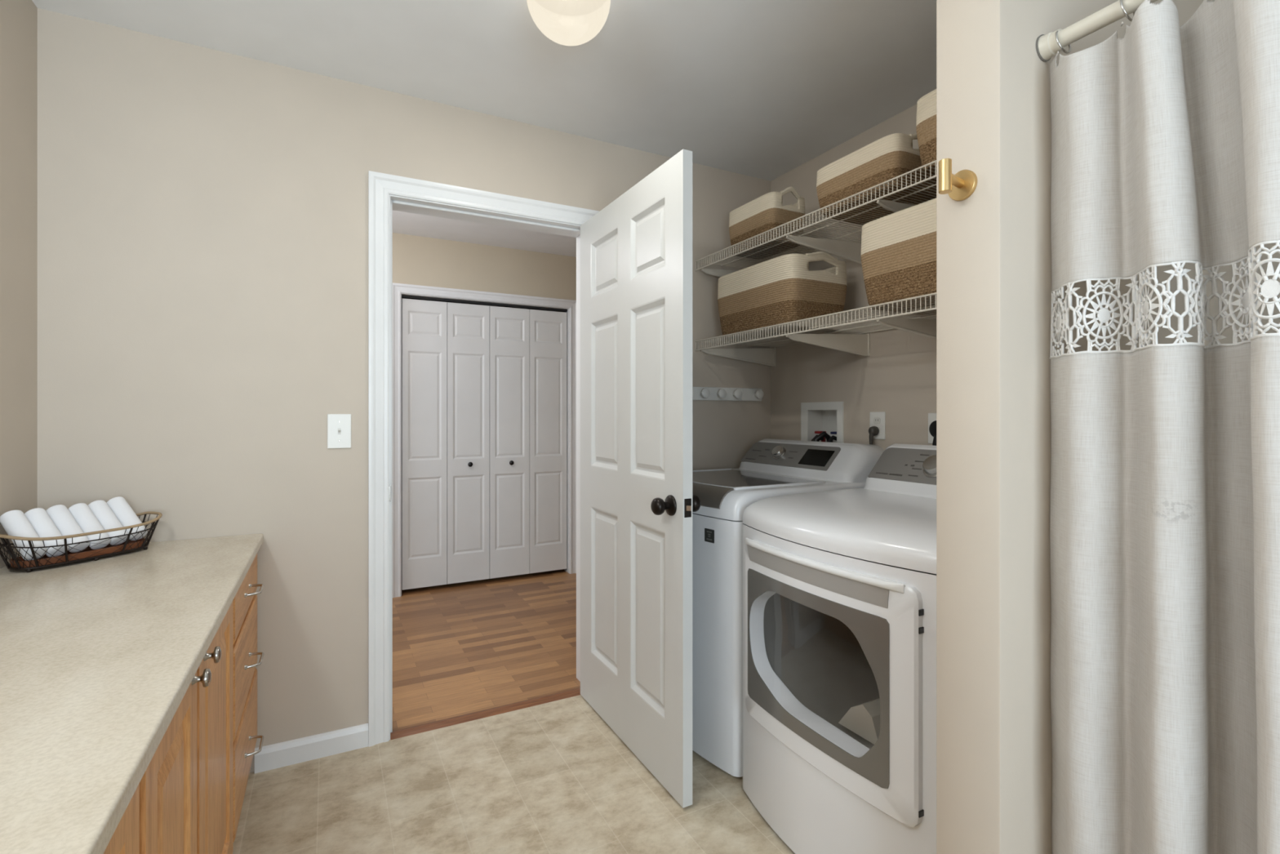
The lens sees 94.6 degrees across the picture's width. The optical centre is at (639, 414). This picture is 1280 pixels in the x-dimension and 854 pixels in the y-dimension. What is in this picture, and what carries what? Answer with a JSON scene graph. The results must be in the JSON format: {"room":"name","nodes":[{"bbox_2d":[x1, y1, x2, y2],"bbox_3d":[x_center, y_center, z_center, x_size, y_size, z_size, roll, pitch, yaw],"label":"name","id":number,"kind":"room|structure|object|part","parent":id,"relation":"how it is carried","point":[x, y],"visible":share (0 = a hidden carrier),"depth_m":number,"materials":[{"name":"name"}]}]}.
{"room":"bathroom with laundry","nodes":[
{"label":"bathroom with laundry","id":0,"kind":"room"},
{"bbox_2d":[0,0,37,568],"bbox_3d":[-0.820,0.003,-0.203,0.100,2.440,4.406,0,0,-28],"label":"wall","id":1,"kind":"structure","parent":0,"point":[18,18],"depth_m":1.66,"materials":[{"name":"paint"}]},
{"bbox_2d":[37,8,770,772],"bbox_3d":[-0.497,0.003,2.548,4.700,2.440,0.159,0,0,-28],"label":"wall","id":2,"kind":"structure","parent":0,"point":[202,212],"depth_m":2.02,"materials":[{"name":"paint"}]},
{"bbox_2d":[254,723,368,773],"bbox_3d":[-1.160,1.183,2.100,0.354,0.080,0.014,0,0,-28],"label":"baseboard","id":3,"kind":"structure","parent":2,"relation":"attached to","point":[284,753],"depth_m":2.09,"materials":[{"name":"white paint"}]},
{"bbox_2d":[327,413,351,448],"bbox_3d":[-1.088,0.060,2.137,0.078,0.125,0.016,0,0,-28],"label":"light switch","id":4,"kind":"object","parent":2,"relation":"attached to","point":[339,425],"visible":1,"depth_m":2.14,"materials":[{"name":"white plastic"}]},
{"bbox_2d":[368,170,599,746],"bbox_3d":[-0.614,0.163,2.477,0.963,2.120,0.179,0,0,-28],"label":"trim","id":5,"kind":"structure","parent":2,"relation":"attached to","point":[387,193],"depth_m":2.21,"materials":[{"name":"white paint"}]},
{"bbox_3d":[-0.947,0.295,2.232,0.008,0.065,0.039,0,0,-28],"label":"strike plate","id":6,"kind":"part","parent":5,"relation":"part of","materials":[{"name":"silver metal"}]},
{"bbox_2d":[390,687,580,739],"bbox_3d":[-0.591,1.218,2.433,0.812,0.009,0.056,0,0,-28],"label":"trim","id":7,"kind":"structure","parent":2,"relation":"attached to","point":[431,726],"depth_m":2.40,"materials":[{"name":"brown wood"}]},
{"bbox_2d":[580,149,700,807],"bbox_3d":[-0.048,0.197,2.197,0.171,2.028,0.863,0,0,-28],"label":"door","id":8,"kind":"structure","parent":2,"relation":"in","point":[637,502],"depth_m":2.07,"materials":[{"name":"paint"}]},
{"bbox_3d":[0.070,0.289,1.864,0.068,0.066,0.066,0,0,-28],"label":"knob","id":9,"kind":"part","parent":8,"relation":"part of","materials":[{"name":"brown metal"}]},
{"bbox_3d":[0.148,0.289,1.827,0.025,0.058,0.004,0,0,-28],"label":"latch plate","id":10,"kind":"part","parent":8,"relation":"part of","materials":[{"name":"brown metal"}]},
{"bbox_3d":[0.161,0.289,1.912,0.068,0.066,0.066,0,0,-28],"label":"knob","id":11,"kind":"part","parent":8,"relation":"part of","materials":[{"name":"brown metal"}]},
{"bbox_2d":[692,386,763,400],"bbox_3d":[0.364,-0.102,2.881,0.615,0.065,0.057,0,0,-28],"label":"peg rail","id":12,"kind":"object","parent":2,"relation":"attached to","point":[714,393],"visible":0.69,"depth_m":2.92,"materials":[{"name":"white wood"}]},
{"bbox_3d":[0.309,-0.102,2.845,0.047,0.047,0.044,0,0,-28],"label":"knob","id":13,"kind":"part","parent":12,"relation":"part of","materials":[{"name":"white plastic"}]},
{"bbox_3d":[0.396,-0.102,2.890,0.047,0.047,0.044,0,0,-28],"label":"knob","id":14,"kind":"part","parent":12,"relation":"part of","materials":[{"name":"white plastic"}]},
{"bbox_3d":[0.480,-0.102,2.935,0.047,0.047,0.044,0,0,-28],"label":"knob","id":15,"kind":"part","parent":12,"relation":"part of","materials":[{"name":"white plastic"}]},
{"bbox_3d":[0.600,-0.102,2.998,0.047,0.047,0.044,0,0,-28],"label":"knob","id":16,"kind":"part","parent":12,"relation":"part of","materials":[{"name":"white plastic"}]},
{"bbox_2d":[401,297,559,311],"bbox_3d":[-1.695,0.003,4.816,4.700,2.440,0.100,0,0,-28],"label":"wall","id":17,"kind":"structure","parent":0,"point":[402,298],"depth_m":4.93,"materials":[{"name":"paint"}]},
{"bbox_2d":[31,0,936,257],"bbox_3d":[-0.037,-1.267,1.677,4.700,0.100,7.000,0,0,-28],"label":"ceiling","id":18,"kind":"structure","parent":0,"point":[761,89],"depth_m":2.04,"materials":[{"name":"paint"}]},
{"bbox_2d":[526,0,610,45],"bbox_3d":[-0.202,-1.144,1.672,0.238,0.161,0.238,0,0,-28],"label":"ceiling light","id":19,"kind":"object","parent":18,"relation":"attached to","point":[564,22],"visible":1,"depth_m":1.63,"materials":[{"name":"white glass"}]},
{"bbox_2d":[392,232,576,300],"bbox_3d":[-1.356,0.003,4.175,4.700,2.440,0.110,0,0,-28],"label":"wall","id":20,"kind":"structure","parent":0,"point":[420,260],"depth_m":4.23,"materials":[{"name":"paint"}]},
{"bbox_2d":[401,298,489,590],"bbox_3d":[-1.355,0.202,4.152,0.592,1.982,0.061,0,0,-28],"label":"door","id":21,"kind":"structure","parent":20,"relation":"in","point":[446,345],"depth_m":4.14,"materials":[{"name":"white paint"}]},
{"bbox_2d":[392,282,576,597],"bbox_3d":[-1.097,0.172,4.301,1.331,2.101,0.128,0,0,-28],"label":"trim","id":22,"kind":"structure","parent":20,"relation":"attached to","point":[398,289],"depth_m":4.16,"materials":[{"name":"white paint"}]},
{"bbox_2d":[401,294,567,311],"bbox_3d":[-1.100,-0.806,4.307,1.199,0.016,0.026,0,0,-28],"label":"door track","id":23,"kind":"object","parent":20,"relation":"attached to","point":[402,295],"depth_m":4.27,"materials":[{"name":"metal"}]},
{"bbox_2d":[489,306,566,578],"bbox_3d":[-0.828,0.202,4.430,0.592,1.982,0.061,0,0,-28],"label":"door","id":24,"kind":"structure","parent":20,"relation":"in","point":[528,347],"depth_m":4.42,"materials":[{"name":"white paint"}]},
{"bbox_2d":[232,568,795,853],"bbox_3d":[-0.037,1.273,1.677,4.700,0.100,7.000,0,0,-28],"label":"floor","id":25,"kind":"structure","parent":0,"point":[553,777],"depth_m":2.00,"materials":[{"name":"stone"}]},
{"bbox_2d":[103,553,264,853],"bbox_3d":[-0.849,0.832,0.600,0.595,0.783,2.954,0,0,-28],"label":"vanity cabinet","id":26,"kind":"object","parent":25,"relation":"on","point":[188,798],"visible":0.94,"depth_m":1.19,"materials":[{"name":"brown wood"}]},
{"bbox_3d":[-0.553,0.776,0.570,0.019,0.658,0.405,0,0,-28],"label":"door","id":27,"kind":"part","parent":26,"relation":"part of","materials":[{"name":"brown wood"}]},
{"bbox_2d":[0,533,263,853],"bbox_3d":[-0.858,0.424,0.590,0.572,0.030,2.965,0,0,-28],"label":"countertop","id":28,"kind":"structure","parent":26,"relation":"on","point":[99,658],"depth_m":0.94,"materials":[{"name":"stone"}]},
{"bbox_2d":[0,511,162,572],"bbox_3d":[-1.574,0.356,1.670,0.160,0.106,0.372,0,0,19],"label":"wire basket","id":29,"kind":"object","parent":28,"relation":"on","point":[17,563],"visible":0.84,"depth_m":1.60,"materials":[{"name":"metal"}]},
{"bbox_2d":[0,510,47,560],"bbox_3d":[-1.632,0.319,1.563,0.138,0.128,0.047,0,0,19],"label":"rolled towel","id":30,"kind":"object","parent":29,"relation":"in","point":[15,522],"visible":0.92,"depth_m":1.55,"materials":[{"name":"white fabric"}]},
{"bbox_2d":[24,507,69,557],"bbox_3d":[-1.619,0.321,1.609,0.138,0.128,0.047,0,0,19],"label":"rolled towel","id":31,"kind":"object","parent":29,"relation":"in","point":[39,519],"visible":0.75,"depth_m":1.60,"materials":[{"name":"white fabric"}]},
{"bbox_2d":[45,504,89,552],"bbox_3d":[-1.605,0.319,1.655,0.138,0.128,0.047,0,0,19],"label":"rolled towel","id":32,"kind":"object","parent":29,"relation":"in","point":[64,522],"visible":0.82,"depth_m":1.64,"materials":[{"name":"white fabric"}]},
{"bbox_2d":[67,502,111,549],"bbox_3d":[-1.585,0.321,1.699,0.138,0.128,0.047,0,0,19],"label":"rolled towel","id":33,"kind":"object","parent":29,"relation":"in","point":[82,513],"visible":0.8,"depth_m":1.69,"materials":[{"name":"white fabric"}]},
{"bbox_2d":[88,499,128,545],"bbox_3d":[-1.573,0.319,1.745,0.138,0.128,0.047,0,0,19],"label":"rolled towel","id":34,"kind":"object","parent":29,"relation":"in","point":[100,509],"visible":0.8,"depth_m":1.73,"materials":[{"name":"white fabric"}]},
{"bbox_2d":[106,496,147,540],"bbox_3d":[-1.556,0.315,1.790,0.138,0.128,0.047,0,0,19],"label":"rolled towel","id":35,"kind":"object","parent":29,"relation":"in","point":[122,509],"visible":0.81,"depth_m":1.78,"materials":[{"name":"white fabric"}]},
{"bbox_3d":[-0.742,0.776,0.928,0.019,0.658,0.345,0,0,-28],"label":"door","id":36,"kind":"part","parent":26,"relation":"part of","materials":[{"name":"brown wood"}]},
{"bbox_3d":[-0.782,0.471,1.054,0.027,0.032,0.032,0,0,-28],"label":"knob","id":37,"kind":"part","parent":26,"relation":"part of","materials":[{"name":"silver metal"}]},
{"bbox_3d":[-0.836,0.471,1.155,0.027,0.032,0.032,0,0,-28],"label":"knob","id":38,"kind":"part","parent":26,"relation":"part of","materials":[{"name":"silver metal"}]},
{"bbox_3d":[-0.936,0.776,1.297,0.019,0.658,0.444,0,0,-28],"label":"door","id":39,"kind":"part","parent":26,"relation":"part of","materials":[{"name":"brown wood"}]},
{"bbox_3d":[-1.184,0.985,1.766,0.019,0.240,0.556,0,0,-28],"label":"drawer","id":40,"kind":"part","parent":26,"relation":"part of","materials":[{"name":"brown wood"}]},
{"bbox_3d":[-1.184,0.730,1.766,0.019,0.234,0.556,0,0,-28],"label":"drawer","id":41,"kind":"part","parent":26,"relation":"part of","materials":[{"name":"brown wood"}]},
{"bbox_3d":[-1.184,0.521,1.766,0.019,0.148,0.556,0,0,-28],"label":"drawer","id":42,"kind":"part","parent":26,"relation":"part of","materials":[{"name":"brown wood"}]},
{"bbox_3d":[-1.151,0.523,1.764,0.041,0.014,0.119,0,0,-28],"label":"handle","id":43,"kind":"part","parent":26,"relation":"part of","materials":[{"name":"metal"}]},
{"bbox_3d":[-1.151,0.987,1.764,0.041,0.014,0.119,0,0,-28],"label":"handle","id":44,"kind":"part","parent":26,"relation":"part of","materials":[{"name":"metal"}]},
{"bbox_3d":[-1.151,0.732,1.764,0.041,0.014,0.119,0,0,-28],"label":"handle","id":45,"kind":"part","parent":26,"relation":"part of","materials":[{"name":"metal"}]},
{"bbox_2d":[692,438,884,777],"bbox_3d":[0.475,0.669,2.454,0.838,1.107,0.732,0,0,-28],"label":"washing machine","id":46,"kind":"object","parent":25,"relation":"on","point":[771,468],"visible":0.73,"depth_m":2.07,"materials":[{"name":"white metal"}]},
{"bbox_3d":[0.149,0.291,2.281,0.102,0.072,0.585,0,0,-28],"label":"lid","id":47,"kind":"part","parent":46,"relation":"part of","materials":[{"name":"metal"}]},
{"bbox_3d":[0.362,0.259,2.394,0.444,0.008,0.585,0,0,-28],"label":"lid glass","id":48,"kind":"part","parent":46,"relation":"part of","materials":[{"name":"grey"}]},
{"bbox_3d":[0.360,0.257,2.393,0.456,0.009,0.601,0,0,-28],"label":"lid frame","id":49,"kind":"part","parent":46,"relation":"part of","materials":[{"name":"white metal"}]},
{"bbox_3d":[0.644,0.177,2.587,0.089,0.092,0.550,0,0,-28],"label":"control panel","id":50,"kind":"part","parent":46,"relation":"part of","materials":[{"name":"grey plastic"}]},
{"bbox_2d":[742,443,936,853],"bbox_3d":[0.819,0.665,1.777,0.863,1.115,0.738,0,0,-28],"label":"dryer","id":51,"kind":"object","parent":25,"relation":"on","point":[839,586],"visible":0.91,"depth_m":1.57,"materials":[{"name":"white metal"}]},
{"bbox_3d":[0.448,0.674,1.598,0.023,0.398,0.528,0,0,-27],"label":"window trim","id":52,"kind":"part","parent":51,"relation":"part of","materials":[{"name":"grey plastic"}]},
{"bbox_3d":[0.482,0.661,1.593,0.072,0.548,0.616,0,0,-28],"label":"door","id":53,"kind":"part","parent":51,"relation":"part of","materials":[{"name":"white metal"}]},
{"bbox_3d":[0.825,0.311,1.780,0.848,0.082,0.738,0,0,-28],"label":"panel","id":54,"kind":"part","parent":51,"relation":"part of","materials":[{"name":"white metal"}]},
{"bbox_3d":[1.024,0.175,1.885,0.098,0.108,0.650,0,0,-28],"label":"control panel","id":55,"kind":"part","parent":51,"relation":"part of","materials":[{"name":"grey plastic"}]},
{"bbox_2d":[770,104,1279,450],"bbox_3d":[1.763,0.003,1.161,0.120,2.440,4.406,0,0,-28],"label":"wall","id":56,"kind":"structure","parent":0,"point":[898,378],"depth_m":2.58,"materials":[{"name":"paint"}]},
{"bbox_2d":[695,292,936,366],"bbox_3d":[0.870,-0.302,2.216,0.471,0.109,1.693,0,0,-28],"label":"wire shelf","id":57,"kind":"object","parent":56,"relation":"attached to","point":[857,343],"visible":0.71,"depth_m":2.38,"materials":[{"name":"white metal"}]},
{"bbox_2d":[717,251,846,335],"bbox_3d":[0.612,-0.504,2.610,0.335,0.299,0.549,0,0,-28],"label":"rope basket","id":58,"kind":"object","parent":57,"relation":"on","point":[782,289],"visible":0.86,"depth_m":2.41,"materials":[{"name":"beige fabric"}]},
{"bbox_3d":[0.735,-0.640,2.377,0.167,0.028,0.022,0,0,-28],"label":"handle","id":59,"kind":"part","parent":58,"relation":"part of","materials":[{"name":"beige fabric"}]},
{"bbox_2d":[860,197,936,315],"bbox_3d":[0.995,-0.502,1.843,0.335,0.295,0.549,0,0,-28],"label":"rope basket","id":60,"kind":"object","parent":57,"relation":"on","point":[898,256],"visible":0.36,"depth_m":1.84,"materials":[{"name":"beige fabric"}]},
{"bbox_2d":[695,160,936,277],"bbox_3d":[0.870,-0.689,2.216,0.471,0.109,1.693,0,0,-28],"label":"wire shelf","id":61,"kind":"object","parent":56,"relation":"attached to","point":[850,251],"visible":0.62,"depth_m":2.36,"materials":[{"name":"white metal"}]},
{"bbox_2d":[728,186,804,258],"bbox_3d":[0.567,-0.856,2.663,0.203,0.228,0.345,0,0,-28],"label":"rope basket","id":62,"kind":"object","parent":61,"relation":"on","point":[766,212],"visible":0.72,"depth_m":2.55,"materials":[{"name":"beige fabric"}]},
{"bbox_3d":[0.643,-0.951,2.520,0.105,0.038,0.022,0,0,-28],"label":"handle","id":63,"kind":"part","parent":62,"relation":"part of","materials":[{"name":"beige fabric"}]},
{"bbox_2d":[816,133,936,224],"bbox_3d":[0.856,-0.835,2.116,0.284,0.186,0.395,0,0,-28],"label":"rope basket","id":64,"kind":"object","parent":61,"relation":"on","point":[891,156],"visible":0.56,"depth_m":2.00,"materials":[{"name":"beige fabric"}]},
{"bbox_3d":[0.943,-0.914,1.952,0.143,0.028,0.022,0,0,-28],"label":"handle","id":65,"kind":"part","parent":64,"relation":"part of","materials":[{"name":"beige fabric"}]},
{"bbox_2d":[915,88,936,174],"bbox_3d":[1.036,-0.858,1.712,0.274,0.232,0.391,0,0,-28],"label":"rope basket","id":66,"kind":"object","parent":61,"relation":"on","point":[926,122],"visible":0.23,"depth_m":1.76,"materials":[{"name":"beige fabric"}]},
{"bbox_2d":[800,401,844,443],"bbox_3d":[0.873,0.172,2.772,0.139,0.461,0.264,0,0,-28],"label":"washer supply box","id":67,"kind":"object","parent":56,"relation":"attached to","point":[822,421],"visible":0.59,"depth_m":2.83,"materials":[{"name":"white plastic"}]},
{"bbox_2d":[868,426,879,444],"bbox_3d":[0.975,0.186,2.473,0.033,0.274,0.041,0,0,-28],"label":"power cord","id":68,"kind":"object","parent":56,"relation":"attached to","point":[873,430],"visible":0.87,"depth_m":2.46,"materials":[{"name":"black plastic"}]},
{"bbox_3d":[0.970,0.197,2.471,0.022,0.252,0.020,0,0,-28],"label":"cord","id":69,"kind":"part","parent":68,"relation":"part of","materials":[{"name":"black rubber"}]},
{"bbox_2d":[870,411,885,439],"bbox_3d":[0.996,0.046,2.477,0.008,0.115,0.078,0,0,-28],"label":"wall outlet","id":70,"kind":"object","parent":56,"relation":"attached to","point":[877,419],"visible":0.88,"depth_m":2.46,"materials":[{"name":"white plastic"}]},
{"bbox_2d":[873,417,880,424],"bbox_3d":[0.994,0.026,2.476,0.003,0.028,0.034,0,0,-28],"label":"receptacle","id":71,"kind":"object","parent":70,"relation":"attached to","point":[877,420],"depth_m":2.47,"materials":[{"name":"plastic"}]},
{"bbox_2d":[928,413,936,444],"bbox_3d":[1.135,0.053,2.216,0.006,0.118,0.118,0,0,-28],"label":"wall outlet","id":72,"kind":"object","parent":56,"relation":"attached to","point":[931,416],"visible":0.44,"depth_m":2.25,"materials":[{"name":"white plastic"}]},
{"bbox_2d":[928,420,936,445],"bbox_3d":[1.116,0.171,2.204,0.038,0.304,0.072,0,0,-28],"label":"power cord","id":73,"kind":"object","parent":56,"relation":"attached to","point":[932,428],"visible":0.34,"depth_m":2.21,"materials":[{"name":"black plastic"}]},
{"bbox_3d":[1.107,0.197,2.205,0.025,0.252,0.028,0,0,-28],"label":"cord","id":74,"kind":"part","parent":73,"relation":"part of","materials":[{"name":"black plastic"}]},
{"bbox_2d":[936,0,1248,853],"bbox_3d":[1.036,0.003,1.274,1.061,2.440,0.117,0,0,-28],"label":"wall partition","id":75,"kind":"structure","parent":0,"point":[994,753],"depth_m":1.02,"materials":[{"name":"paint"}]},
{"bbox_2d":[938,158,977,200],"bbox_3d":[0.538,-0.403,1.017,0.059,0.060,0.051,0,0,-28],"label":"wall hook","id":76,"kind":"object","parent":75,"relation":"attached to","point":[960,186],"visible":1,"depth_m":1.01,"materials":[{"name":"gold metal"}]},
{"bbox_3d":[0.541,-0.404,1.018,0.042,0.021,0.015,0,0,-28],"label":"post","id":77,"kind":"part","parent":76,"relation":"part of","materials":[{"name":"gold metal"}]},
{"bbox_2d":[1035,0,1157,62],"bbox_3d":[1.074,-0.639,0.333,0.045,0.045,1.583,0,0,-28],"label":"curtain rod","id":78,"kind":"object","parent":75,"relation":"attached to","point":[1046,46],"visible":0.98,"depth_m":0.97,"materials":[{"name":"white metal"}]},
{"bbox_2d":[1055,31,1071,53],"bbox_3d":[0.719,-0.633,1.004,0.042,0.042,0.011,0,0,-28],"label":"curtain ring","id":79,"kind":"object","parent":78,"relation":"hanging from","point":[1056,32],"visible":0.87,"depth_m":1.00,"materials":[{"name":"metal"}]},
{"bbox_2d":[1120,0,1135,21],"bbox_3d":[0.762,-0.633,0.923,0.042,0.042,0.011,0,0,-28],"label":"curtain ring","id":80,"kind":"object","parent":78,"relation":"hanging from","point":[1123,10],"visible":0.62,"depth_m":0.91,"materials":[{"name":"metal"}]},
{"bbox_2d":[1049,0,1279,853],"bbox_3d":[0.911,0.252,0.597,0.124,1.742,0.960,0,0,-27],"label":"shower curtain","id":81,"kind":"object","parent":78,"relation":"hanging from","point":[1165,490],"visible":1,"depth_m":0.85,"materials":[{"name":"fabric"}]},
{"bbox_3d":[0.913,-0.417,0.604,0.106,0.404,0.946,0,0,-28],"label":"panel","id":82,"kind":"part","parent":81,"relation":"part of","materials":[{"name":"fabric"}]},
{"bbox_3d":[0.916,0.512,0.598,0.126,1.221,0.958,0,0,-28],"label":"panel","id":83,"kind":"part","parent":81,"relation":"part of","materials":[{"name":"fabric"}]}
]}

